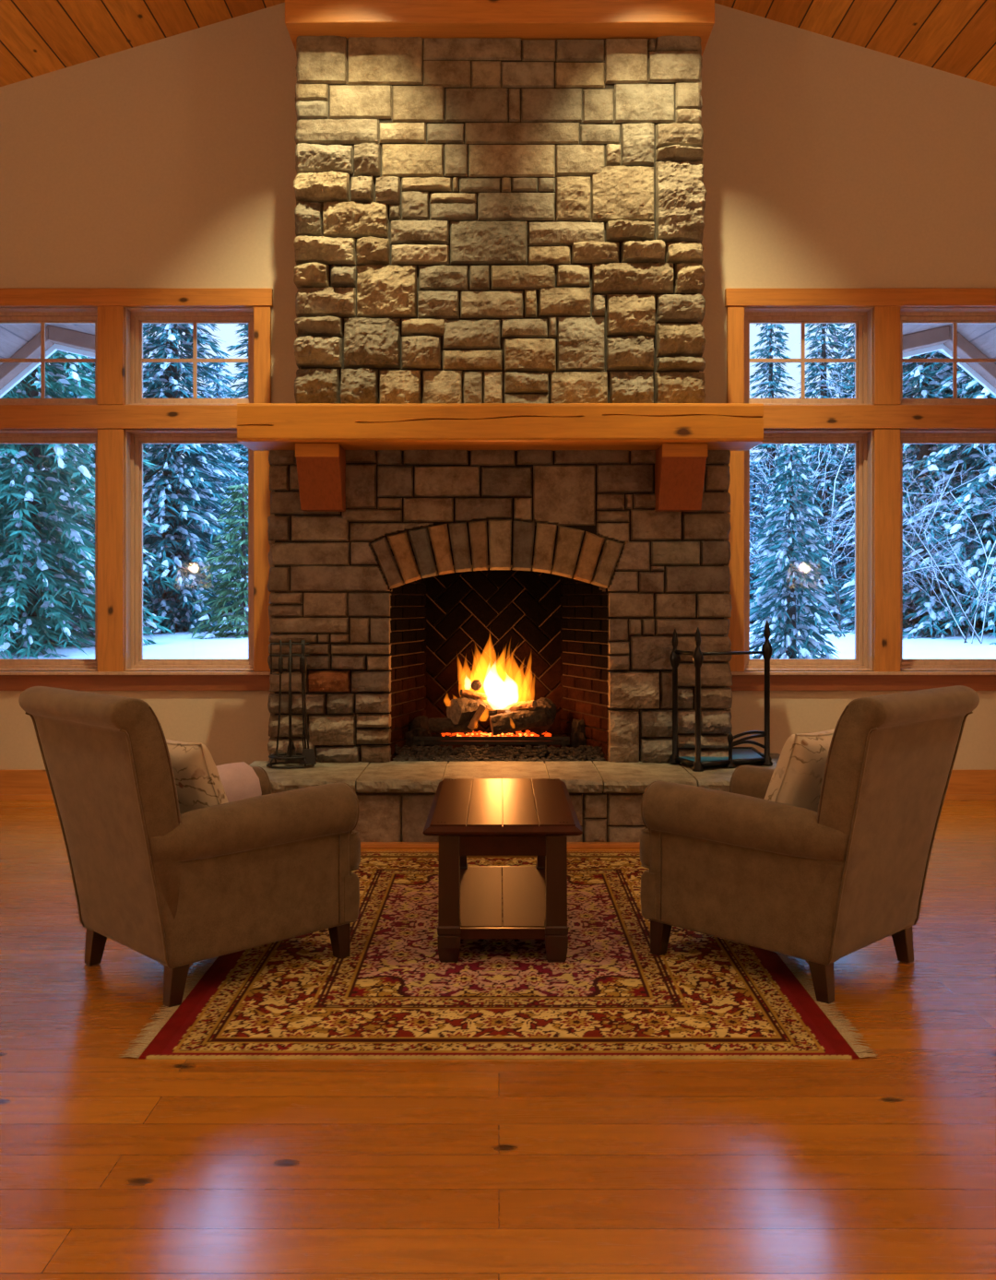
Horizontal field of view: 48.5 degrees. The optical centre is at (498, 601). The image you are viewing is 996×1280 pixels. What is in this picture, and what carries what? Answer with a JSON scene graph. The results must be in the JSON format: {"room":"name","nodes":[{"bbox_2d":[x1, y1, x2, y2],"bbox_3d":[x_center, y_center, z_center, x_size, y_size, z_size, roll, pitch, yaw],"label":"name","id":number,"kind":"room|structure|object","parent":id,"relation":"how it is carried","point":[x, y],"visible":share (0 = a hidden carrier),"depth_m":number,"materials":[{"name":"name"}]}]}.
{"room":"living room","nodes":[
{"label":"living room","id":0,"kind":"room"},
{"bbox_2d":[0,800,995,1279],"bbox_3d":[0.000,1.300,1.890,8.800,0.100,10.580,0,0,0],"label":"floor","id":1,"kind":"structure","parent":0,"point":[882,1166],"depth_m":2.56,"materials":[{"name":"brown wood"}]},
{"bbox_2d":[118,851,877,1058],"bbox_3d":[0.000,1.246,4.260,2.094,0.007,2.480,0,0,0],"label":"rug","id":2,"kind":"object","parent":1,"relation":"on","point":[393,996],"visible":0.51,"depth_m":3.49,"materials":[{"name":"carpet"}]},
{"bbox_2d":[18,686,360,1007],"bbox_3d":[-1.029,0.766,3.791,0.955,0.961,0.717,0,0,-45],"label":"armchair","id":3,"kind":"object","parent":2,"relation":"on","point":[176,890],"visible":0.98,"depth_m":3.53,"materials":[{"name":"beige fabric"}]},
{"bbox_2d":[165,738,228,814],"bbox_3d":[-1.069,0.632,3.779,0.368,0.340,0.201,0,0,38],"label":"throw pillow","id":4,"kind":"object","parent":3,"relation":"on","point":[198,784],"visible":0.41,"depth_m":3.66,"materials":[{"name":"fabric"}]},
{"bbox_2d":[215,761,261,802],"bbox_3d":[-1.114,0.757,4.088,0.423,0.317,0.214,0,0,-45],"label":"throw pillow","id":5,"kind":"object","parent":3,"relation":"on","point":[239,780],"visible":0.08,"depth_m":4.12,"materials":[{"name":"pink fabric"}]},
{"bbox_2d":[351,830,360,868],"bbox_3d":[-0.915,0.872,3.904,0.634,0.154,0.614,0,0,-45],"label":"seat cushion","id":6,"kind":"object","parent":3,"relation":"on","point":[355,839],"depth_m":3.89,"materials":[{"name":"beige fabric"}]},
{"bbox_2d":[422,778,582,962],"bbox_3d":[0.013,1.002,4.263,0.542,0.484,1.025,0,0,0],"label":"coffee table","id":7,"kind":"object","parent":2,"relation":"on","point":[537,817],"visible":1,"depth_m":3.85,"materials":[{"name":"brown wood"}]},
{"bbox_2d":[640,685,979,1003],"bbox_3d":[1.041,0.766,3.821,0.717,0.961,0.955,0,0,-45],"label":"armchair","id":8,"kind":"object","parent":2,"relation":"on","point":[820,888],"visible":0.99,"depth_m":3.57,"materials":[{"name":"beige fabric"}]},
{"bbox_2d":[640,829,649,866],"bbox_3d":[0.928,0.872,3.935,0.614,0.154,0.634,0,0,-45],"label":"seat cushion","id":9,"kind":"object","parent":8,"relation":"on","point":[645,836],"depth_m":3.92,"materials":[{"name":"beige fabric"}]},
{"bbox_2d":[763,728,834,812],"bbox_3d":[1.074,0.622,3.816,0.405,0.377,0.224,0,0,-42],"label":"throw pillow","id":10,"kind":"object","parent":8,"relation":"on","point":[798,775],"visible":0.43,"depth_m":3.68,"materials":[{"name":"fabric"}]},
{"bbox_2d":[360,841,639,848],"bbox_3d":[0.130,1.239,5.624,2.960,0.022,0.048,0,0,0],"label":"trim","id":11,"kind":"structure","parent":1,"relation":"on","point":[363,845],"depth_m":5.60,"materials":[{"name":"brown wood"}]},
{"bbox_2d":[248,35,780,841],"bbox_3d":[0.140,-1.024,6.263,3.032,4.555,1.425,0,0,0],"label":"fireplace","id":12,"kind":"object","parent":1,"relation":"on","point":[478,219],"depth_m":6.25,"materials":[{"name":"stone"}]},
{"bbox_2d":[266,640,314,769],"bbox_3d":[-1.135,0.557,6.030,0.262,0.682,0.202,0,0,0],"label":"stand","id":13,"kind":"object","parent":12,"relation":"on","point":[290,756],"visible":0.8,"depth_m":6.03,"materials":[{"name":"metal"}]},
{"bbox_2d":[275,640,283,759],"bbox_3d":[-1.188,0.537,6.000,0.041,0.651,0.027,0,0,0],"label":"poker","id":14,"kind":"object","parent":13,"relation":"hanging from","point":[280,659],"visible":1,"depth_m":6.00,"materials":[{"name":"metal"}]},
{"bbox_2d":[284,640,297,762],"bbox_3d":[-1.138,0.545,6.065,0.066,0.668,0.068,0,0,0],"label":"brush","id":15,"kind":"object","parent":13,"relation":"hanging from","point":[293,746],"visible":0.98,"depth_m":6.05,"materials":[{"name":"metal"}]},
{"bbox_2d":[299,640,309,748],"bbox_3d":[-1.063,0.540,6.060,0.054,0.658,0.027,0,0,0],"label":"tongs","id":16,"kind":"object","parent":13,"relation":"hanging from","point":[301,657],"visible":0.57,"depth_m":6.06,"materials":[{"name":"metal"}]},
{"bbox_2d":[299,640,316,764],"bbox_3d":[-1.030,0.545,5.984,0.089,0.668,0.039,0,0,0],"label":"shovel","id":17,"kind":"object","parent":13,"relation":"hanging from","point":[309,753],"visible":1,"depth_m":5.98,"materials":[{"name":"metal"}]},
{"bbox_2d":[403,715,434,756],"bbox_3d":[-0.474,0.798,6.496,0.188,0.252,0.163,0,0,-30],"label":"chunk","id":18,"kind":"object","parent":12,"relation":"on","point":[420,725],"visible":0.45,"depth_m":6.46,"materials":[{"name":"brown wood"}]},
{"bbox_2d":[413,734,569,745],"bbox_3d":[-0.042,0.812,6.500,0.895,0.020,0.320,0,0,0],"label":"tray","id":19,"kind":"object","parent":12,"relation":"on","point":[436,740],"depth_m":6.34,"materials":[{"name":"metal"}]},
{"bbox_2d":[456,732,533,736],"bbox_3d":[-0.021,0.774,6.384,0.446,0.034,0.078,0,0,0],"label":"hot embers","id":20,"kind":"object","parent":12,"relation":"on","point":[520,734],"visible":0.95,"depth_m":6.38},
{"bbox_2d":[441,730,551,736],"bbox_3d":[-0.017,0.777,6.456,0.644,0.038,0.209,0,0,0],"label":"bed","id":21,"kind":"object","parent":12,"relation":"on","point":[547,734],"visible":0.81,"depth_m":6.42,"materials":[{"name":"orange"}]},
{"bbox_2d":[428,717,473,733],"bbox_3d":[-0.278,0.717,6.410,0.255,0.098,0.095,0,0,4],"label":"log","id":22,"kind":"object","parent":21,"relation":"on","point":[437,725],"visible":0.84,"depth_m":6.38,"materials":[{"name":"brown wood"}]},
{"bbox_2d":[467,703,485,730],"bbox_3d":[-0.126,0.664,6.350,0.111,0.151,0.044,0,0,-17],"label":"log","id":23,"kind":"object","parent":22,"relation":"on","point":[481,707],"visible":1,"depth_m":6.33,"materials":[{"name":"brown wood"}]},
{"bbox_2d":[446,692,520,724],"bbox_3d":[-0.089,0.627,6.491,0.439,0.165,0.157,0,0,-37],"label":"log","id":24,"kind":"object","parent":22,"relation":"on","point":[461,710],"visible":0.67,"depth_m":6.38,"materials":[{"name":"brown wood"}]},
{"bbox_2d":[459,688,487,699],"bbox_3d":[-0.145,0.542,6.430,0.170,0.067,0.047,0,0,-22],"label":"log","id":25,"kind":"object","parent":24,"relation":"on","point":[465,693],"visible":1,"depth_m":6.41,"materials":[{"name":"brown wood"}]},
{"bbox_2d":[470,677,485,690],"bbox_3d":[-0.124,0.488,6.510,0.065,0.063,0.189,0,0,5],"label":"log","id":26,"kind":"object","parent":25,"relation":"on","point":[477,684],"visible":1,"depth_m":6.42,"materials":[{"name":"wood"}]},
{"bbox_2d":[460,695,506,710],"bbox_3d":[-0.059,0.601,6.471,0.340,0.120,0.074,0,0,-10],"label":"log","id":27,"kind":"object","parent":24,"relation":"on","point":[496,705],"visible":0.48,"depth_m":6.45,"materials":[{"name":"brown wood"}]},
{"bbox_2d":[392,744,605,761],"bbox_3d":[0.003,0.866,6.288,1.224,0.103,0.114,0,0,0],"label":"pebbles","id":28,"kind":"object","parent":12,"relation":"on","point":[498,752],"visible":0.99,"depth_m":6.28,"materials":[{"name":"grey gravel"}]},
{"bbox_2d":[237,402,763,511],"bbox_3d":[0.007,-0.777,6.085,2.788,0.549,0.450,0,0,0],"label":"mantel shelf","id":29,"kind":"object","parent":12,"relation":"attached to","point":[681,434],"visible":1,"depth_m":5.86,"materials":[{"name":"brown wood"}]},
{"bbox_2d":[489,706,546,735],"bbox_3d":[0.110,0.693,6.400,0.327,0.165,0.126,0,0,-7],"label":"log","id":30,"kind":"object","parent":12,"relation":"on","point":[519,720],"visible":1,"depth_m":6.35,"materials":[{"name":"brown wood"}]},
{"bbox_2d":[497,699,537,713],"bbox_3d":[0.101,0.619,6.449,0.246,0.095,0.084,0,0,26],"label":"log","id":31,"kind":"object","parent":30,"relation":"on","point":[532,705],"visible":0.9,"depth_m":6.41,"materials":[{"name":"brown wood"}]},
{"bbox_2d":[527,697,556,734],"bbox_3d":[0.246,0.674,6.529,0.166,0.203,0.225,0,0,12],"label":"log","id":32,"kind":"object","parent":12,"relation":"on","point":[550,708],"visible":0.61,"depth_m":6.47,"materials":[{"name":"brown wood"}]},
{"bbox_2d":[570,718,586,752],"bbox_3d":[0.475,0.811,6.522,0.109,0.244,0.101,0,0,0],"label":"chunk","id":33,"kind":"object","parent":12,"relation":"on","point":[578,737],"visible":0.7,"depth_m":6.49,"materials":[{"name":"brown wood"}]},
{"bbox_2d":[669,619,772,770],"bbox_3d":[1.224,0.501,6.181,0.561,0.795,0.665,0,0,0],"label":"rack","id":34,"kind":"object","parent":12,"relation":"on","point":[736,754],"visible":1,"depth_m":6.05,"materials":[{"name":"black metal"}]},
{"bbox_2d":[675,746,765,766],"bbox_3d":[1.233,0.869,6.191,0.540,0.026,0.644,0,0,0],"label":"tray","id":35,"kind":"object","parent":34,"relation":"on","point":[740,754],"depth_m":6.05,"materials":[{"name":"black metal"}]},
{"bbox_2d":[0,2,995,769],"bbox_3d":[0.000,-1.490,7.080,8.800,5.480,0.200,0,0,0],"label":"wall","id":36,"kind":"structure","parent":0,"point":[169,162],"depth_m":6.98,"materials":[{"name":"paint"}]},
{"bbox_2d":[0,769,55,800],"bbox_3d":[-2.700,1.155,6.963,3.000,0.189,0.035,0,0,0],"label":"baseboard","id":37,"kind":"structure","parent":36,"relation":"attached to","point":[15,784],"depth_m":6.96,"materials":[{"name":"brown wood"}]},
{"bbox_2d":[0,307,97,404],"bbox_3d":[-2.926,-1.545,7.065,0.807,0.619,0.170,0,0,0],"label":"window","id":38,"kind":"structure","parent":36,"relation":"in","point":[42,315],"depth_m":7.08,"materials":[{"name":"brown wood"}]},
{"bbox_2d":[0,429,97,670],"bbox_3d":[-2.926,-0.321,7.065,0.807,1.520,0.170,0,0,0],"label":"window","id":39,"kind":"structure","parent":36,"relation":"in","point":[6,436],"depth_m":7.08,"materials":[{"name":"brown wood"}]},
{"bbox_2d":[97,306,125,404],"bbox_3d":[-2.442,-1.545,7.046,0.163,0.619,0.188,0,0,0],"label":"trim","id":40,"kind":"structure","parent":36,"relation":"attached to","point":[111,319],"depth_m":6.95,"materials":[{"name":"brown wood"}]},
{"bbox_2d":[97,428,126,671],"bbox_3d":[-2.442,-0.320,7.046,0.163,1.523,0.188,0,0,0],"label":"trim","id":41,"kind":"structure","parent":36,"relation":"attached to","point":[111,442],"depth_m":6.95,"materials":[{"name":"brown wood"}]},
{"bbox_2d":[0,404,237,429],"bbox_3d":[-2.436,-1.158,7.044,1.789,0.148,0.192,0,0,0],"label":"trim","id":42,"kind":"structure","parent":36,"relation":"attached to","point":[12,417],"depth_m":6.95,"materials":[{"name":"brown wood"}]},
{"bbox_2d":[0,675,270,690],"bbox_3d":[-2.440,0.513,6.969,2.020,0.102,0.022,0,0,0],"label":"trim","id":43,"kind":"structure","parent":36,"relation":"attached to","point":[7,682],"depth_m":6.96,"materials":[{"name":"brown wood"}]},
{"bbox_2d":[0,670,270,675],"bbox_3d":[-2.440,0.452,7.005,2.060,0.020,0.150,0,0,0],"label":"trim","id":44,"kind":"structure","parent":36,"relation":"attached to","point":[2,672],"depth_m":6.93,"materials":[{"name":"brown wood"}]},
{"bbox_2d":[0,288,272,307],"bbox_3d":[-2.442,-1.910,6.962,2.036,0.110,0.036,0,0,0],"label":"trim","id":45,"kind":"structure","parent":36,"relation":"attached to","point":[8,297],"depth_m":6.94,"materials":[{"name":"brown wood"}]},
{"bbox_2d":[125,429,253,670],"bbox_3d":[-1.950,-0.321,7.065,0.819,1.520,0.170,0,0,0],"label":"window","id":46,"kind":"structure","parent":36,"relation":"in","point":[135,439],"depth_m":7.08,"materials":[{"name":"brown wood"}]},
{"bbox_2d":[125,307,253,404],"bbox_3d":[-1.950,-1.545,7.065,0.819,0.619,0.170,0,0,0],"label":"window","id":47,"kind":"structure","parent":36,"relation":"in","point":[136,317],"depth_m":7.08,"materials":[{"name":"brown wood"}]},
{"bbox_2d":[253,306,271,671],"bbox_3d":[-1.488,-0.706,7.008,0.105,2.296,0.113,0,0,0],"label":"trim","id":48,"kind":"structure","parent":36,"relation":"attached to","point":[262,314],"depth_m":6.95,"materials":[{"name":"brown wood"}]},
{"bbox_2d":[284,0,714,56],"bbox_3d":[0.005,-3.470,6.560,2.390,0.521,0.840,0,0,0],"label":"ceiling beam","id":49,"kind":"structure","parent":36,"relation":"attached to","point":[525,19],"depth_m":6.14,"materials":[{"name":"brown wood"}]},
{"bbox_2d":[726,306,744,671],"bbox_3d":[1.488,-0.706,7.008,0.105,2.296,0.113,0,0,0],"label":"trim","id":50,"kind":"structure","parent":36,"relation":"attached to","point":[735,314],"depth_m":6.95,"materials":[{"name":"brown wood"}]},
{"bbox_2d":[744,429,872,670],"bbox_3d":[1.950,-0.321,7.065,0.819,1.520,0.170,0,0,0],"label":"window","id":51,"kind":"structure","parent":36,"relation":"in","point":[862,439],"depth_m":7.08,"materials":[{"name":"brown wood"}]},
{"bbox_2d":[744,307,872,404],"bbox_3d":[1.950,-1.545,7.065,0.819,0.619,0.170,0,0,0],"label":"window","id":52,"kind":"structure","parent":36,"relation":"in","point":[861,317],"depth_m":7.08,"materials":[{"name":"brown wood"}]},
{"bbox_2d":[724,288,995,307],"bbox_3d":[2.442,-1.910,6.962,2.036,0.110,0.036,0,0,0],"label":"trim","id":53,"kind":"structure","parent":36,"relation":"attached to","point":[733,297],"depth_m":6.94,"materials":[{"name":"brown wood"}]},
{"bbox_2d":[725,675,995,690],"bbox_3d":[2.440,0.513,6.969,2.020,0.102,0.022,0,0,0],"label":"trim","id":54,"kind":"structure","parent":36,"relation":"attached to","point":[740,682],"depth_m":6.96,"materials":[{"name":"brown wood"}]},
{"bbox_2d":[731,670,995,675],"bbox_3d":[2.440,0.452,7.005,2.060,0.020,0.150,0,0,0],"label":"trim","id":55,"kind":"structure","parent":36,"relation":"attached to","point":[745,672],"depth_m":6.93,"materials":[{"name":"brown wood"}]},
{"bbox_2d":[762,404,995,429],"bbox_3d":[2.436,-1.158,7.044,1.789,0.148,0.192,0,0,0],"label":"trim","id":56,"kind":"structure","parent":36,"relation":"attached to","point":[776,417],"depth_m":6.95,"materials":[{"name":"brown wood"}]},
{"bbox_2d":[871,428,900,671],"bbox_3d":[2.442,-0.320,7.046,0.163,1.523,0.188,0,0,0],"label":"trim","id":57,"kind":"structure","parent":36,"relation":"attached to","point":[885,442],"depth_m":6.95,"materials":[{"name":"brown wood"}]},
{"bbox_2d":[872,306,900,404],"bbox_3d":[2.442,-1.545,7.046,0.163,0.619,0.188,0,0,0],"label":"trim","id":58,"kind":"structure","parent":36,"relation":"attached to","point":[885,319],"depth_m":6.95,"materials":[{"name":"brown wood"}]},
{"bbox_2d":[900,307,995,404],"bbox_3d":[2.926,-1.545,7.065,0.807,0.619,0.170,0,0,0],"label":"window","id":59,"kind":"structure","parent":36,"relation":"in","point":[954,315],"depth_m":7.08,"materials":[{"name":"brown wood"}]},
{"bbox_2d":[900,429,995,670],"bbox_3d":[2.926,-0.321,7.065,0.807,1.520,0.170,0,0,0],"label":"window","id":60,"kind":"structure","parent":36,"relation":"in","point":[906,436],"depth_m":7.08,"materials":[{"name":"brown wood"}]},
{"bbox_2d":[944,769,995,800],"bbox_3d":[2.700,1.155,6.963,3.000,0.189,0.035,0,0,0],"label":"baseboard","id":61,"kind":"structure","parent":36,"relation":"attached to","point":[964,784],"depth_m":6.96,"materials":[{"name":"brown wood"}]},
{"bbox_2d":[0,0,995,86],"bbox_3d":[0.000,-3.599,1.890,8.800,1.461,10.580,0,0,0],"label":"ceiling","id":62,"kind":"structure","parent":0,"point":[38,37],"depth_m":6.72,"materials":[{"name":"brown wood"}]},
{"label":"outside","id":63,"kind":"structure","parent":0,"visible":0},
{"bbox_2d":[0,323,94,398],"bbox_3d":[-4.250,-1.775,8.425,2.100,1.690,2.350,0,0,0],"label":"porch roof","id":64,"kind":"structure","parent":63,"point":[17,340],"depth_m":9.40,"materials":[{"name":"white wood"}]},
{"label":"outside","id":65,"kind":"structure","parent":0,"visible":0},
{"bbox_2d":[902,323,995,396],"bbox_3d":[4.250,-1.775,8.425,2.100,1.690,2.350,0,0,0],"label":"porch roof","id":66,"kind":"structure","parent":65,"point":[974,340],"depth_m":9.40,"materials":[{"name":"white wood"}]},
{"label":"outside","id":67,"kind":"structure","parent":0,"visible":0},
{"bbox_2d":[0,622,995,658],"bbox_3d":[0.000,0.294,38.610,52.000,1.019,62.780,0,0,0],"label":"snow ground","id":68,"kind":"structure","parent":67,"point":[181,645],"depth_m":10.96,"materials":[{"name":"white snow"}]},
{"bbox_2d":[0,350,181,658],"bbox_3d":[-4.763,-2.862,11.198,3.006,8.085,3.181,0,0,9],"label":"spruce tree","id":69,"kind":"object","parent":68,"relation":"on","point":[26,583],"visible":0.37,"depth_m":10.80,"materials":[{"name":"green plant"}]},
{"bbox_2d":[40,352,159,627],"bbox_3d":[-5.679,-2.394,15.483,2.728,6.158,2.650,0,0,41],"label":"spruce tree","id":70,"kind":"object","parent":68,"relation":"on","point":[89,372],"visible":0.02,"depth_m":15.25,"materials":[{"name":"green plant"}]},
{"bbox_2d":[55,323,248,634],"bbox_3d":[-3.910,-2.472,13.175,2.789,6.482,2.871,0,0,9],"label":"spruce tree","id":71,"kind":"object","parent":68,"relation":"on","point":[172,508],"visible":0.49,"depth_m":12.89,"materials":[{"name":"green plant"}]},
{"bbox_2d":[157,492,236,632],"bbox_3d":[-3.844,-0.505,14.593,1.335,2.043,1.346,0,0,21],"label":"spruce tree","id":72,"kind":"object","parent":68,"relation":"on","point":[216,510],"visible":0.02,"depth_m":14.54,"materials":[{"name":"green plant"}]},
{"bbox_2d":[188,483,248,639],"bbox_3d":[-2.742,-0.310,11.975,1.172,1.949,1.186,0,0,0],"label":"tree","id":73,"kind":"object","parent":68,"relation":"on","point":[241,581],"visible":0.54,"depth_m":11.85,"materials":[{"name":"green plant"}]},
{"bbox_2d":[207,462,228,506],"bbox_3d":[-4.772,-0.991,18.505,1.852,2.835,1.868,0,0,-33],"label":"spruce tree","id":74,"kind":"object","parent":68,"relation":"on","point":[224,462],"visible":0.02,"depth_m":18.46,"materials":[{"name":"green plant"}]},
{"bbox_2d":[199,355,248,483],"bbox_3d":[-7.864,-3.169,30.998,2.999,7.468,2.974,0,0,32],"label":"spruce tree","id":75,"kind":"object","parent":68,"relation":"on","point":[219,394],"visible":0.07,"depth_m":30.94,"materials":[{"name":"green plant"}]},
{"bbox_2d":[203,462,248,614],"bbox_3d":[-3.846,-0.745,15.995,1.636,2.505,1.650,0,0,-34],"label":"spruce tree","id":76,"kind":"object","parent":68,"relation":"on","point":[237,465],"visible":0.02,"depth_m":15.96,"materials":[{"name":"green plant"}]},
{"bbox_2d":[207,323,248,615],"bbox_3d":[-3.108,-1.792,14.486,1.552,4.783,1.629,0,0,25],"label":"spruce tree","id":77,"kind":"object","parent":68,"relation":"on","point":[241,392],"visible":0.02,"depth_m":14.42,"materials":[{"name":"green plant"}]},
{"bbox_2d":[225,601,248,632],"bbox_3d":[-2.128,0.205,9.608,0.467,0.744,0.448,0,0,-22],"label":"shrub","id":78,"kind":"object","parent":68,"relation":"on","point":[238,601],"visible":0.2,"depth_m":9.60,"materials":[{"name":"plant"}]},
{"bbox_2d":[749,323,798,617],"bbox_3d":[3.966,-1.967,16.212,1.214,4.969,1.273,0,0,29],"label":"spruce tree","id":79,"kind":"object","parent":68,"relation":"on","point":[772,384],"visible":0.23,"depth_m":16.16,"materials":[{"name":"green plant"}]},
{"bbox_2d":[749,461,803,624],"bbox_3d":[3.513,-0.745,15.207,1.564,2.373,1.550,0,0,-37],"label":"spruce tree","id":80,"kind":"object","parent":68,"relation":"on","point":[754,493],"visible":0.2,"depth_m":15.09,"materials":[{"name":"green plant"}]},
{"bbox_2d":[779,466,817,614],"bbox_3d":[4.361,-0.753,15.792,1.550,2.373,1.564,0,0,6],"label":"spruce tree","id":81,"kind":"object","parent":68,"relation":"on","point":[811,467],"visible":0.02,"depth_m":15.71,"materials":[{"name":"green plant"}]},
{"bbox_2d":[749,443,853,658],"bbox_3d":[2.540,-0.237,9.708,1.056,2.288,1.234,0,0,-22],"label":"spruce tree","id":82,"kind":"object","parent":68,"relation":"on","point":[785,577],"visible":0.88,"depth_m":9.59,"materials":[{"name":"green plant"}]},
{"bbox_2d":[779,323,854,624],"bbox_3d":[4.419,-1.846,14.986,1.344,4.774,1.286,0,0,21],"label":"spruce tree","id":83,"kind":"object","parent":68,"relation":"on","point":[823,352],"visible":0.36,"depth_m":14.90,"materials":[{"name":"green plant"}]},
{"bbox_2d":[805,397,843,499],"bbox_3d":[7.753,-2.183,26.208,2.145,5.387,2.163,0,0,25],"label":"spruce tree","id":84,"kind":"object","parent":68,"relation":"on","point":[830,444],"visible":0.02,"depth_m":26.20,"materials":[{"name":"green plant"}]},
{"bbox_2d":[796,459,854,627],"bbox_3d":[4.742,-0.721,14.795,1.550,2.373,1.564,0,0,-30],"label":"spruce tree","id":85,"kind":"object","parent":68,"relation":"on","point":[849,549],"visible":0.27,"depth_m":14.67,"materials":[{"name":"green plant"}]},
{"bbox_2d":[827,323,854,591],"bbox_3d":[5.122,-2.116,15.774,1.629,5.342,1.552,0,0,-7],"label":"spruce tree","id":86,"kind":"object","parent":68,"relation":"on","point":[845,352],"visible":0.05,"depth_m":15.80,"materials":[{"name":"green plant"}]},
{"bbox_2d":[749,327,995,639],"bbox_3d":[3.312,-1.191,11.999,4.845,4.251,3.546,0,0,0],"label":"bare shrub","id":87,"kind":"object","parent":68,"relation":"on","point":[838,624],"visible":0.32,"depth_m":11.73,"materials":[{"name":"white plant"}]},
{"bbox_2d":[817,350,995,639],"bbox_3d":[5.030,-2.376,13.006,2.871,6.158,2.789,0,0,-16],"label":"spruce tree","id":88,"kind":"object","parent":68,"relation":"on","point":[918,377],"visible":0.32,"depth_m":12.61,"materials":[{"name":"green plant"}]},
{"bbox_2d":[841,364,995,643],"bbox_3d":[4.846,-0.950,11.380,2.533,2.760,2.573,0,0,24],"label":"bare shrub","id":89,"kind":"object","parent":68,"relation":"on","point":[992,464],"visible":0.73,"depth_m":11.27,"materials":[{"name":"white plant"}]},
{"bbox_2d":[847,496,993,634],"bbox_3d":[4.811,-0.456,12.275,2.185,1.925,1.187,0,0,-21],"label":"bare shrub","id":90,"kind":"object","parent":68,"relation":"on","point":[904,574],"visible":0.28,"depth_m":12.39,"materials":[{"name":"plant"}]},
{"bbox_2d":[909,356,988,628],"bbox_3d":[5.950,-2.182,14.228,1.851,5.590,1.764,0,0,12],"label":"spruce tree","id":91,"kind":"object","parent":68,"relation":"on","point":[940,357],"visible":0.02,"depth_m":14.11,"materials":[{"name":"green plant"}]},
{"bbox_2d":[902,350,995,644],"bbox_3d":[5.605,-2.665,12.421,2.929,6.807,3.015,0,0,-41],"label":"spruce tree","id":92,"kind":"object","parent":68,"relation":"on","point":[978,391],"visible":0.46,"depth_m":12.19,"materials":[{"name":"green plant"}]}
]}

